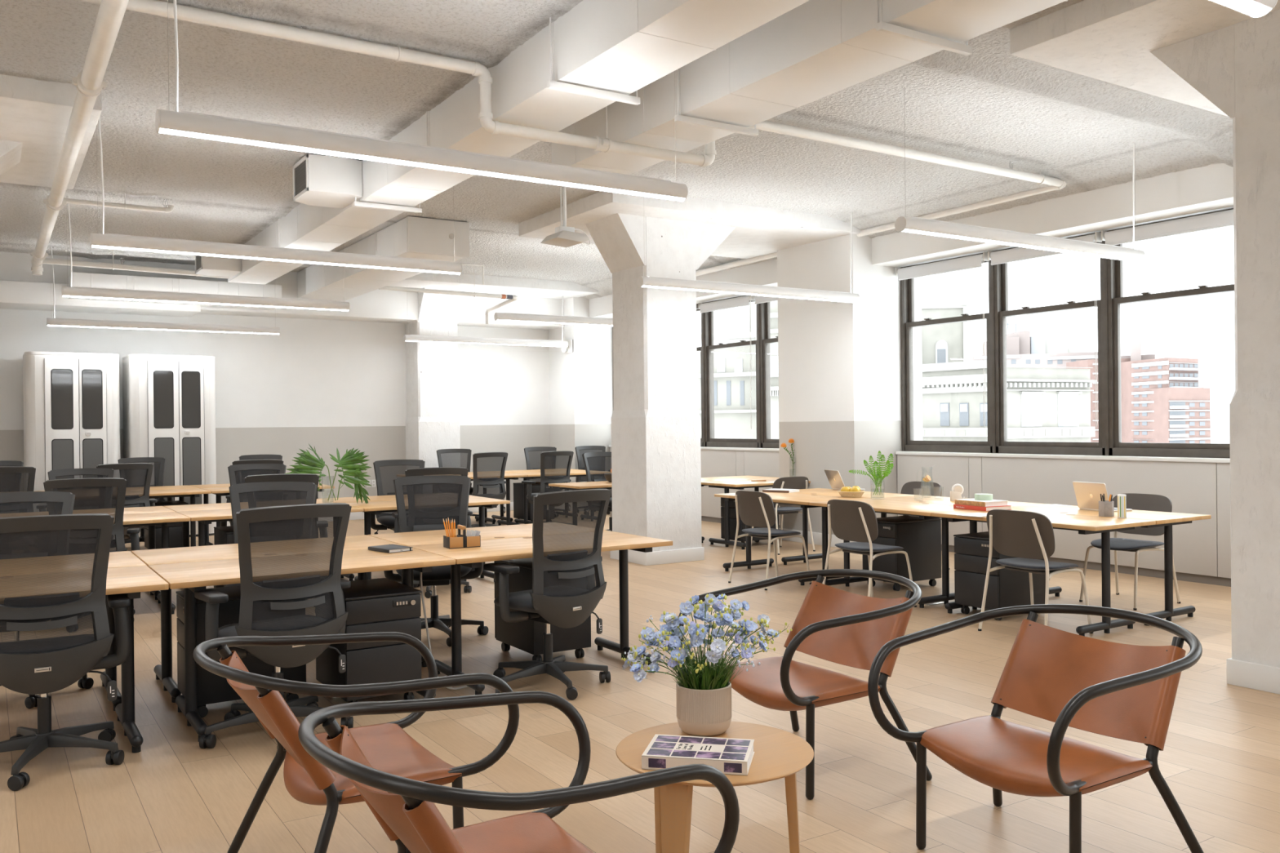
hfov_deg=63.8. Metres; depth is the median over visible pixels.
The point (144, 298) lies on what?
diffuser
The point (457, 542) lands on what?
pencil cup
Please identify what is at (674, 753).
photo
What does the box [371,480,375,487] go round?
wall outlet
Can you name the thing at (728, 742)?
photo
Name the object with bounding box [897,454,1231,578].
base cabinet
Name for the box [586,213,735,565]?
column
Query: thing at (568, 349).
emergency light
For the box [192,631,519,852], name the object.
lounge chair
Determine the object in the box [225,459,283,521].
office chair
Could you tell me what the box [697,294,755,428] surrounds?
roller blind
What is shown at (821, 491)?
desk
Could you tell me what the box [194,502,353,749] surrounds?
office chair
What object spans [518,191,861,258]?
ceiling panel
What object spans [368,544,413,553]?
notebook
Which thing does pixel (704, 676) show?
bunch
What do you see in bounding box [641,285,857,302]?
diffuser
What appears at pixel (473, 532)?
card
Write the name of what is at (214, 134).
diffuser
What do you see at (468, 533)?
card
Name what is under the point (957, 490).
tape dispenser
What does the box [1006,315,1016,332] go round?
water tower
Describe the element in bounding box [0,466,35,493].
office chair
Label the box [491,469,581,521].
desk
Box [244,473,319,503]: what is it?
office chair
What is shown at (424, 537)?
desk
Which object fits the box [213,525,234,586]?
drawer pedestal
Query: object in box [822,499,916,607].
chair
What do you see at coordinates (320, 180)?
air conditioning unit
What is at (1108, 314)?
window
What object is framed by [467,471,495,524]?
desk
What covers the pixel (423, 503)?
office chair
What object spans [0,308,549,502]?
wall
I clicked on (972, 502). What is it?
book
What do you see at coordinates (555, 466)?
office chair
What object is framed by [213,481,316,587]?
office chair
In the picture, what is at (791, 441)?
flowers
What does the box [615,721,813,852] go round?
coffee table
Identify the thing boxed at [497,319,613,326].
diffuser
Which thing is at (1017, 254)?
roller blind
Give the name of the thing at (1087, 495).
laptop
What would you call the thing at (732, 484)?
desk
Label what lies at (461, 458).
office chair
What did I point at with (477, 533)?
card
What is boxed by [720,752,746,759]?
photo
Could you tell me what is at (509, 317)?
pendant lamp
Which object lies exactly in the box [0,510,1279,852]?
floor
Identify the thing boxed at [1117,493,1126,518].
book
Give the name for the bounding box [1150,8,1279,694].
column
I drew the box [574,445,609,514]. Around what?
office chair
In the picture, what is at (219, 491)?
desk
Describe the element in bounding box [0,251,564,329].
beam
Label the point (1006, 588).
drawer pedestal
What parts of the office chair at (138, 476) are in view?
frame, armrest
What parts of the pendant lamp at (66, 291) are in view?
power cord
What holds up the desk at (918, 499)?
on the floor
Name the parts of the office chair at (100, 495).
frame, armrest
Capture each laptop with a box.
[824,469,865,490]
[1072,481,1132,511]
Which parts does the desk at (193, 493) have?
under frame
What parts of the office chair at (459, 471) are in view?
armrest, frame, armrest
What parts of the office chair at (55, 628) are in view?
maker plate, frame, lever, armrest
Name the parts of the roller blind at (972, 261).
bead chain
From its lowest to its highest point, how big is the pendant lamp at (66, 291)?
1.001 m
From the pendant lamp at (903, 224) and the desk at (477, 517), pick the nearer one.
the pendant lamp at (903, 224)
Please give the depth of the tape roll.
7.98 m
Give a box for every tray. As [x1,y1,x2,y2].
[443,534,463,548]
[460,534,480,547]
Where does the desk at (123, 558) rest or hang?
on the floor
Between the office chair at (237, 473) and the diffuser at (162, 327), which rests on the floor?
the office chair at (237, 473)
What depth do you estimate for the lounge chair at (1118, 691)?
3.35 m
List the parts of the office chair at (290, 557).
armrest, seat, frame, lever, armrest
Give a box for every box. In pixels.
[195,254,241,277]
[924,601,943,605]
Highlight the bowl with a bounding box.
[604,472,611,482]
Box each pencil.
[443,519,448,537]
[445,518,448,537]
[448,518,451,537]
[450,519,452,537]
[452,519,453,537]
[453,519,455,537]
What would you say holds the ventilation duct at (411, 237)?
hanging from the ceiling
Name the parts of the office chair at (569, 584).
armrest, seat, frame, maker plate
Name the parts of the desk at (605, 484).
under frame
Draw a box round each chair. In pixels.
[0,460,23,466]
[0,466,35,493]
[0,491,93,708]
[0,513,130,791]
[43,477,141,613]
[47,468,124,535]
[96,462,157,542]
[117,457,172,543]
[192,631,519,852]
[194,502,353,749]
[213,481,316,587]
[220,463,286,526]
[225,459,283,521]
[239,454,282,460]
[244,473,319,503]
[297,691,739,852]
[370,459,425,533]
[383,475,488,646]
[391,466,472,598]
[436,448,479,520]
[469,452,507,527]
[483,488,611,700]
[521,450,573,524]
[524,446,556,482]
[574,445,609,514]
[582,452,612,531]
[678,568,932,799]
[728,490,811,590]
[751,476,815,555]
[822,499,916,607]
[867,604,1204,852]
[900,481,942,535]
[977,509,1093,633]
[1079,493,1180,610]
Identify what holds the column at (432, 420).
on the floor
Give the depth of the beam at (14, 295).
13.23 m
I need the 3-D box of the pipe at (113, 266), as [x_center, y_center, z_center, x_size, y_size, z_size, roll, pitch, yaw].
[-6.197,-2.067,12.722,2.081,0.334,0.088,-1,0,-33]
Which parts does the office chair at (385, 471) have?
armrest, seat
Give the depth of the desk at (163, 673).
5.62 m
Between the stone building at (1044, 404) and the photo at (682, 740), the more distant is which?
the stone building at (1044, 404)
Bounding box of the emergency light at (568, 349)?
[560,339,573,353]
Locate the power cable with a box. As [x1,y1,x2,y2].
[419,572,468,689]
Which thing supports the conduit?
attached to the ceiling
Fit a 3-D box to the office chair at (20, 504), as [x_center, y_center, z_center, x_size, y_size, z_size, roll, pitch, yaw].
[-3.355,0.910,5.573,0.692,1.086,0.641,-1,0,-4]
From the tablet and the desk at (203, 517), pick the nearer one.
the tablet
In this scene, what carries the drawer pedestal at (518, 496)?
on the floor
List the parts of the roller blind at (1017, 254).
bead chain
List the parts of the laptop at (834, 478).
lid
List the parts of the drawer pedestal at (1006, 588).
panel, drawer, drawer, drawer, lock plate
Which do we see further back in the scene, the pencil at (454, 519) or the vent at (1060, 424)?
the vent at (1060, 424)
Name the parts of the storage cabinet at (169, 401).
door, pane, pane, pane, door, pane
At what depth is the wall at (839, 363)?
11.80 m
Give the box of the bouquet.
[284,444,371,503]
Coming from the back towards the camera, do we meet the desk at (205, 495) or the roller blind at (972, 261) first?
the desk at (205, 495)
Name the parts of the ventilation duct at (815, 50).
rod, rod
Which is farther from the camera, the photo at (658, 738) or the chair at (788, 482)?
the chair at (788, 482)
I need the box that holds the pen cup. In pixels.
[1098,500,1114,516]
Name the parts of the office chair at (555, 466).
armrest, seat, frame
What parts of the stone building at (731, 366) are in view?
cornice, cornice, cornice, cornice, cornice, cornice, cornice, pane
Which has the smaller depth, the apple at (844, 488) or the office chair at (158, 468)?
the apple at (844, 488)
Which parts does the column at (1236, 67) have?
baseboard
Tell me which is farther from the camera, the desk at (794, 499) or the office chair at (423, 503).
the desk at (794, 499)
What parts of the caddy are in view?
panel, handle, handle frame, panel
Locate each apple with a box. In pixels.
[840,486,849,494]
[849,487,859,494]
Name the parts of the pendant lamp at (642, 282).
power cord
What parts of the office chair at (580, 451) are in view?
frame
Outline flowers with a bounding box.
[780,438,795,475]
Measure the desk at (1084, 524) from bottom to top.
0.741 m
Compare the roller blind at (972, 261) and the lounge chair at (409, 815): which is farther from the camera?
the roller blind at (972, 261)
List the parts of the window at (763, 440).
sash, sash, sash, sash, sash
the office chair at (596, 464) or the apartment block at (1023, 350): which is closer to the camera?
the office chair at (596, 464)
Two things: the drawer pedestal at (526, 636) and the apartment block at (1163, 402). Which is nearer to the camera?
the drawer pedestal at (526, 636)
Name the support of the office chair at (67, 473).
on the floor
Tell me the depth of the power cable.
5.56 m
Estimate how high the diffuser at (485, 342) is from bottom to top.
0.013 m
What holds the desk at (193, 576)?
on the floor
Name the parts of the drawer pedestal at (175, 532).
drawer, drawer, panel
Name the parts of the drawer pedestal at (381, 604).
panel, drawer, drawer, drawer, lock plate, lock knob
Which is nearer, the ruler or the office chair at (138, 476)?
the office chair at (138, 476)
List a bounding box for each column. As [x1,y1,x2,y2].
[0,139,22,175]
[404,287,464,467]
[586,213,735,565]
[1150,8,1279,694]
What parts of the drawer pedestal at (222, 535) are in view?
panel, drawer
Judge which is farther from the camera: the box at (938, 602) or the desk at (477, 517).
the desk at (477, 517)
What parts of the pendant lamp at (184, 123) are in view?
power cord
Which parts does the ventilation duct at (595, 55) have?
rod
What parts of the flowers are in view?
stem, stem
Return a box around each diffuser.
[47,324,279,334]
[62,295,348,311]
[91,244,460,274]
[159,128,684,201]
[405,340,567,346]
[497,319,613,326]
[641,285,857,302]
[902,228,1142,262]
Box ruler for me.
[751,480,766,481]
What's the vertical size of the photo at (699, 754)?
0.001 m
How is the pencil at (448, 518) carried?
in the caddy
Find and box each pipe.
[30,0,128,275]
[43,248,228,278]
[63,193,173,213]
[78,0,1066,275]
[378,274,517,324]
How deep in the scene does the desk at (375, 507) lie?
9.29 m
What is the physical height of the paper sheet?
0.001 m
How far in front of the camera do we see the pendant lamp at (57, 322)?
13.15 m
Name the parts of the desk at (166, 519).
under frame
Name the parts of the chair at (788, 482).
leg, seat, backrest, leg, leg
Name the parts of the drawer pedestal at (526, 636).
drawer, panel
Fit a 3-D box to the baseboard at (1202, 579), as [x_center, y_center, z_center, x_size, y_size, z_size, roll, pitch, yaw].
[2.367,1.308,12.234,0.765,0.140,11.590,-1,0,-33]
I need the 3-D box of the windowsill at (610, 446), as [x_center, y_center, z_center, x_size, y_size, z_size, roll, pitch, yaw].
[0.957,0.318,15.164,0.240,0.035,5.150,-1,0,-33]
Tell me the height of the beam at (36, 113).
0.265 m
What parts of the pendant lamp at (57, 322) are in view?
power cord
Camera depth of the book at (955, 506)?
7.90 m
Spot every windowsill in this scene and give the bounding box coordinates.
[608,444,779,451]
[895,451,1230,462]
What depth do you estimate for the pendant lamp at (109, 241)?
7.73 m
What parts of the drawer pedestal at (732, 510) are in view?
drawer, drawer, drawer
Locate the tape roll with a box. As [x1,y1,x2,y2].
[974,493,992,500]
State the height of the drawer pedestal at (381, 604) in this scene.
0.585 m
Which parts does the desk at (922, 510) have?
under frame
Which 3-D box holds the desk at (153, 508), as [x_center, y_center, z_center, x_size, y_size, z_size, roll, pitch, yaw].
[-4.657,1.089,8.557,1.356,0.741,0.741,-1,0,-33]
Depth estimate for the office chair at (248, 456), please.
13.42 m
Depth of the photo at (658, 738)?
3.07 m
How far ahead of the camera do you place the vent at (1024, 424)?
91.41 m
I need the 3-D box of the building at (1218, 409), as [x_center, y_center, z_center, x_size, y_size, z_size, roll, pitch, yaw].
[509.197,111.879,917.268,34.356,264.294,38.915,-1,0,-33]
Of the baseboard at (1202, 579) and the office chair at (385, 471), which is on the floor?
the office chair at (385, 471)
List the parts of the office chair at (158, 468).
frame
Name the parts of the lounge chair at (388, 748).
leg, backrest, leg, seat, leg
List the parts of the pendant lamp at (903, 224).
power cord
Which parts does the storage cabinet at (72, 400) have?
door, pane, pane, pane, door, pane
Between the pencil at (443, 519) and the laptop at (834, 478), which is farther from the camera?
the laptop at (834, 478)
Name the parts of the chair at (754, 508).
leg, backrest, leg, leg, seat, leg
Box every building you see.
[696,300,778,439]
[921,285,1096,442]
[1209,403,1230,416]
[1210,415,1230,443]
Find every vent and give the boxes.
[1022,422,1026,426]
[1058,422,1063,426]
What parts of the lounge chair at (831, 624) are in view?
frame, seat, leg, leg, backrest, leg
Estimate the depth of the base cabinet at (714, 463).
14.51 m
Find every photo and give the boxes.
[646,748,672,755]
[648,758,666,768]
[651,742,676,749]
[655,735,679,742]
[671,750,697,757]
[679,737,702,743]
[695,751,720,759]
[702,737,726,745]
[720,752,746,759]
[723,746,748,753]
[724,762,742,773]
[725,739,750,746]
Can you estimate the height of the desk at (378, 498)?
0.741 m
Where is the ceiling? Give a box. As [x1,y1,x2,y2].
[0,0,1233,299]
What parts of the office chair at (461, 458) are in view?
frame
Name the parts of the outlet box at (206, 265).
grille frame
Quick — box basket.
[837,490,865,497]
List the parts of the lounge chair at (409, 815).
leg, backrest, leg, seat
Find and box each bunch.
[621,593,791,689]
[848,450,893,495]
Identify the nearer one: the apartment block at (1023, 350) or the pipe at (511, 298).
the pipe at (511, 298)
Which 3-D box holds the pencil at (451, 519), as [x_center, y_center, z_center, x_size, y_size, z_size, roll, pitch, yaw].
[-1.064,0.603,5.813,0.007,0.159,0.020,-1,0,20]
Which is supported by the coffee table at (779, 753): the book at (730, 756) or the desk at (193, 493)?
the book at (730, 756)
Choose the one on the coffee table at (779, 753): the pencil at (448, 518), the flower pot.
the flower pot
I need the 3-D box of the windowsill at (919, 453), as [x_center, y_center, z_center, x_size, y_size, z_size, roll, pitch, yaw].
[4.426,0.294,9.727,0.240,0.035,5.150,-1,0,-33]
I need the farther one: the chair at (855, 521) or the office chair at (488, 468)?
the office chair at (488, 468)
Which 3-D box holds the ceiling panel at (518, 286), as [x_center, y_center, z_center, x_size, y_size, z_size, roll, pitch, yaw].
[-2.308,-2.250,15.975,3.260,0.265,1.000,-1,0,-33]
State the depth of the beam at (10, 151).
7.59 m
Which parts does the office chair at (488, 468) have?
frame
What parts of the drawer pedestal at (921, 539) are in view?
drawer, drawer, drawer, lock plate, panel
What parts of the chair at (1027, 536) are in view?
leg, leg, backrest, seat, leg, leg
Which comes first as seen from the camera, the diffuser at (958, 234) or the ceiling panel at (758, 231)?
the diffuser at (958, 234)
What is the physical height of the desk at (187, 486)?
0.741 m
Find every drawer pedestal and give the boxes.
[144,500,188,549]
[175,585,306,717]
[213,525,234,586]
[315,577,422,702]
[493,557,591,661]
[513,481,540,521]
[720,497,778,544]
[862,515,941,591]
[953,531,1045,620]
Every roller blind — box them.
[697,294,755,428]
[752,295,777,303]
[895,252,989,426]
[987,231,1102,427]
[1101,208,1233,244]
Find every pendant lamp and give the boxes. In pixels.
[46,244,279,334]
[61,195,350,311]
[89,107,462,275]
[155,0,688,201]
[403,295,568,346]
[493,289,613,326]
[637,196,859,303]
[894,86,1145,262]
[1209,0,1277,17]
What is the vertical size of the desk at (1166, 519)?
0.741 m
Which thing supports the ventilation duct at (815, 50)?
hanging from the ceiling
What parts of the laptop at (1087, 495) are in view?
lid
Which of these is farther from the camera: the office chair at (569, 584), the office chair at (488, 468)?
the office chair at (488, 468)
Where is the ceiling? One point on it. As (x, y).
(991, 105)
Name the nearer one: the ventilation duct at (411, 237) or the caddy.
the caddy
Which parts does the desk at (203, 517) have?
under frame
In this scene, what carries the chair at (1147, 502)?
on the floor
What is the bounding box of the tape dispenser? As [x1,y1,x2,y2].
[950,484,967,501]
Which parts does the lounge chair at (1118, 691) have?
leg, leg, seat, leg, backrest, leg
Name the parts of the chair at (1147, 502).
leg, leg, seat, backrest, leg, leg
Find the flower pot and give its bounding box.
[675,680,731,736]
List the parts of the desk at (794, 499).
under frame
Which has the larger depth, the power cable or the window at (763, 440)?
the window at (763, 440)
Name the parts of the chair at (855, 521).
leg, leg, backrest, leg, seat, leg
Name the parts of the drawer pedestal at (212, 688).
drawer, drawer, drawer, panel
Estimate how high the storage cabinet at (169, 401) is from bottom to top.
2.400 m
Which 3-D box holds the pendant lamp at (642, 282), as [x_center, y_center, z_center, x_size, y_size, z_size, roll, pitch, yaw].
[1.160,-1.805,10.262,2.758,1.001,0.120,-1,0,-33]
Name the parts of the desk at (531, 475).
under frame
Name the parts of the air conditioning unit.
grille frame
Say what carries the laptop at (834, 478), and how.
on the desk at (821, 491)
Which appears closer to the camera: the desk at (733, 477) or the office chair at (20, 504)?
the office chair at (20, 504)
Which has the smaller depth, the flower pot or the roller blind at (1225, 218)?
the flower pot
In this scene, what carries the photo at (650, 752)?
on the book at (730, 756)
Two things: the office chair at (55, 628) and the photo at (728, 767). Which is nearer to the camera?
the photo at (728, 767)
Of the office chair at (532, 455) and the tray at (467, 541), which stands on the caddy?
the tray at (467, 541)
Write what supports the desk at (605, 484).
on the floor
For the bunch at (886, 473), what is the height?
0.397 m
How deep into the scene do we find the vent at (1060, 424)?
93.30 m
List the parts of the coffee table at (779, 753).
leg, leg, leg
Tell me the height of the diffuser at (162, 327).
0.013 m
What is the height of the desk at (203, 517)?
0.741 m
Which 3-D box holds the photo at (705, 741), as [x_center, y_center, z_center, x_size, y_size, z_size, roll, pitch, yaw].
[0.221,0.932,3.041,0.066,0.001,0.054,-1,0,12]
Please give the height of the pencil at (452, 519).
0.159 m
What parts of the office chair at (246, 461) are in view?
frame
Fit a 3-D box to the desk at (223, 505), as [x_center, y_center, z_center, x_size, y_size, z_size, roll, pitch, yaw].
[-3.508,1.075,9.290,1.356,0.741,0.741,-1,0,-33]
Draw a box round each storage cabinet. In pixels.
[22,351,119,491]
[122,354,216,537]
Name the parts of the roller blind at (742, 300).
bead chain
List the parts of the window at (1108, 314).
sash, sash, sash, sash, sash, sash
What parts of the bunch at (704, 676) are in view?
stem, stem, stem, stem, stem, stem, stem, stem, stem, stem, stem, stem, stem, stem, stem, stem, stem, stem, stem, stem, stem, stem, stem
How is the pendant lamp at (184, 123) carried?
hanging from the ceiling
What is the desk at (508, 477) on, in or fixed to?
on the floor
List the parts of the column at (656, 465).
baseboard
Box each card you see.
[466,529,471,536]
[471,529,475,536]
[475,530,480,536]
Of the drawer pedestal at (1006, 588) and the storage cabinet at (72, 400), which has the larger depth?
the storage cabinet at (72, 400)
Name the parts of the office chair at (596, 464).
frame, seat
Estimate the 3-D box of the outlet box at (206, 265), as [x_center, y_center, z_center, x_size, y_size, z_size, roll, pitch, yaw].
[-5.256,-2.059,12.788,0.456,0.300,0.600,-1,0,-33]
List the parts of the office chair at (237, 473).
armrest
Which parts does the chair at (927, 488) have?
backrest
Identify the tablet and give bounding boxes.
[956,512,986,517]
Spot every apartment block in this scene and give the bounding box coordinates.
[968,330,1097,368]
[1066,337,1212,443]
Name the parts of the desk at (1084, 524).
under frame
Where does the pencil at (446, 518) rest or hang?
in the caddy
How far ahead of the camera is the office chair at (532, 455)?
16.34 m
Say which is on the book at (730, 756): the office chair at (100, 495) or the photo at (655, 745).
the photo at (655, 745)
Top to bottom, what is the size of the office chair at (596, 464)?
1.086 m
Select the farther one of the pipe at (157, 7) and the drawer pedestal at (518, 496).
the drawer pedestal at (518, 496)
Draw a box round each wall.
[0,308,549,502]
[548,163,1233,534]
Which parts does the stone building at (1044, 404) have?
pierced panel, pane, sash panel, cornice, balustrade, pierced panel, sash panel, pierced panel, sash panel, pierced panel, blind panel, pierced panel, pierced panel, balustrade, cornice, pierced panel, blind panel, pierced panel, pierced panel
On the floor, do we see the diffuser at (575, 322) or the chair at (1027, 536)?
the chair at (1027, 536)
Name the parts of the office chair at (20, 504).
frame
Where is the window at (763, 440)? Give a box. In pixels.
[612,294,778,448]
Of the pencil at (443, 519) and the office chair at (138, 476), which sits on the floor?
the office chair at (138, 476)
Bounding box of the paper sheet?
[1031,504,1071,506]
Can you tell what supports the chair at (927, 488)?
on the floor
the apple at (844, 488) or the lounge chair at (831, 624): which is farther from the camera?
the apple at (844, 488)
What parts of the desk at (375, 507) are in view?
under frame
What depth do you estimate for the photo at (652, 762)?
2.91 m
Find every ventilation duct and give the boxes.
[67,271,281,310]
[227,0,808,284]
[297,216,469,300]
[551,0,1067,174]
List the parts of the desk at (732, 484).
under frame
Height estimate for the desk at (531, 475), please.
0.741 m
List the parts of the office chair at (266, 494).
armrest, seat, frame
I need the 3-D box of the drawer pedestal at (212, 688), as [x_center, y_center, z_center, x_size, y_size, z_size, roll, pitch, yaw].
[-2.078,1.147,5.336,0.580,0.585,0.396,-1,0,-33]
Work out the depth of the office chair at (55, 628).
4.24 m
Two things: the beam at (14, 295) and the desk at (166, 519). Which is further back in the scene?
the beam at (14, 295)
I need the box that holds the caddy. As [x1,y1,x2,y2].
[443,524,480,548]
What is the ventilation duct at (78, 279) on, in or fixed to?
attached to the beam at (14, 295)
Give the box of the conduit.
[461,262,484,284]
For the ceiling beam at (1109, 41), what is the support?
attached to the ceiling
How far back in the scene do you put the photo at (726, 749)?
2.96 m
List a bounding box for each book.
[641,734,754,775]
[762,488,799,493]
[953,504,1011,511]
[954,498,1008,506]
[1117,493,1126,518]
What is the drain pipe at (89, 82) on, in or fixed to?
attached to the ceiling
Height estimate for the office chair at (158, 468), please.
1.086 m
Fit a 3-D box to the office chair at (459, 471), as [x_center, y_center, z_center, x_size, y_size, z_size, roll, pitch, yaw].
[-1.796,0.886,8.853,0.692,1.086,0.641,-1,0,0]
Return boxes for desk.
[100,551,146,711]
[106,565,168,753]
[123,506,175,599]
[123,511,190,614]
[131,534,405,702]
[148,547,455,742]
[149,484,197,501]
[149,488,210,546]
[163,498,333,546]
[176,506,363,587]
[189,484,230,545]
[200,483,334,545]
[318,494,474,581]
[346,496,510,580]
[367,523,605,667]
[408,530,672,694]
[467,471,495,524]
[467,473,527,525]
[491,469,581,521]
[508,470,586,524]
[548,480,611,490]
[701,475,779,542]
[701,478,810,549]
[714,491,863,585]
[781,488,917,564]
[808,498,968,608]
[868,494,1041,582]
[931,509,1155,636]
[1010,503,1211,626]
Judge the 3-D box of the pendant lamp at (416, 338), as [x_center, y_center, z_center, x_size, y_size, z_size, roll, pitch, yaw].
[-2.352,-1.782,16.064,2.758,1.001,0.120,-1,0,-33]
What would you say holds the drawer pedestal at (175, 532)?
on the floor
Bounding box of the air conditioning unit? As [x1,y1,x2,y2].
[293,154,362,208]
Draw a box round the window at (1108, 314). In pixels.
[900,208,1234,458]
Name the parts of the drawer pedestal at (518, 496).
panel, drawer, drawer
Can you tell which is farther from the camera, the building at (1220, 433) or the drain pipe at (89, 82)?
the building at (1220, 433)
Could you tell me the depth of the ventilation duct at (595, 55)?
6.03 m
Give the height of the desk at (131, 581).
0.741 m
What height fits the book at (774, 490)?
0.022 m
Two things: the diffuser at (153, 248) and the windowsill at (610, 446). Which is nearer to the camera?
the diffuser at (153, 248)
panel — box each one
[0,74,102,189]
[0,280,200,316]
[387,271,598,299]
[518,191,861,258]
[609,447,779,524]
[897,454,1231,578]
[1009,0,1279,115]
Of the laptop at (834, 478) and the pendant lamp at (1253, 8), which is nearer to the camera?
the pendant lamp at (1253, 8)
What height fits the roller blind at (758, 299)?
1.848 m
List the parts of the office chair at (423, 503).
armrest, frame, seat, armrest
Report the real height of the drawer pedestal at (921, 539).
0.585 m
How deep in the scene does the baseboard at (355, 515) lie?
16.89 m
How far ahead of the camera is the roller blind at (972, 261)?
11.14 m
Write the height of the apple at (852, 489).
0.080 m
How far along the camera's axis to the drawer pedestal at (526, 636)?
6.23 m
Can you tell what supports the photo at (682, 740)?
on the book at (730, 756)
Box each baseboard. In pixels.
[226,502,513,526]
[701,515,1231,586]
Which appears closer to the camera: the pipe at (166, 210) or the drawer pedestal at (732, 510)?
the pipe at (166, 210)
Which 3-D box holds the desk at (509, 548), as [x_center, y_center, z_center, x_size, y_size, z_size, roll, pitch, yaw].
[-0.572,1.052,6.003,1.356,0.741,0.741,-1,0,-33]
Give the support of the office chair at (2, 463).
on the floor
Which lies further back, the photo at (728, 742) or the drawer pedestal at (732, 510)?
the drawer pedestal at (732, 510)
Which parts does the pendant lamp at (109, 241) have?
power cord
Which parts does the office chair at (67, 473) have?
frame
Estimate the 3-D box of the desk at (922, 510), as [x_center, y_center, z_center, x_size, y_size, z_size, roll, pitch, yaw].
[2.112,1.018,8.497,0.678,0.741,1.356,-1,0,-33]
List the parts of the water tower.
tank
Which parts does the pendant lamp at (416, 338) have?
power cord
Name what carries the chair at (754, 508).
on the floor
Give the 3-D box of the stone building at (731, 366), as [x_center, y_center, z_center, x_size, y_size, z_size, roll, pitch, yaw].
[6.135,11.508,69.805,5.427,39.400,28.449,-1,0,0]
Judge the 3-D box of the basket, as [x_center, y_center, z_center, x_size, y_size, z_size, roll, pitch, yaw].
[1.944,0.620,9.458,0.250,0.056,0.250,-1,0,-33]

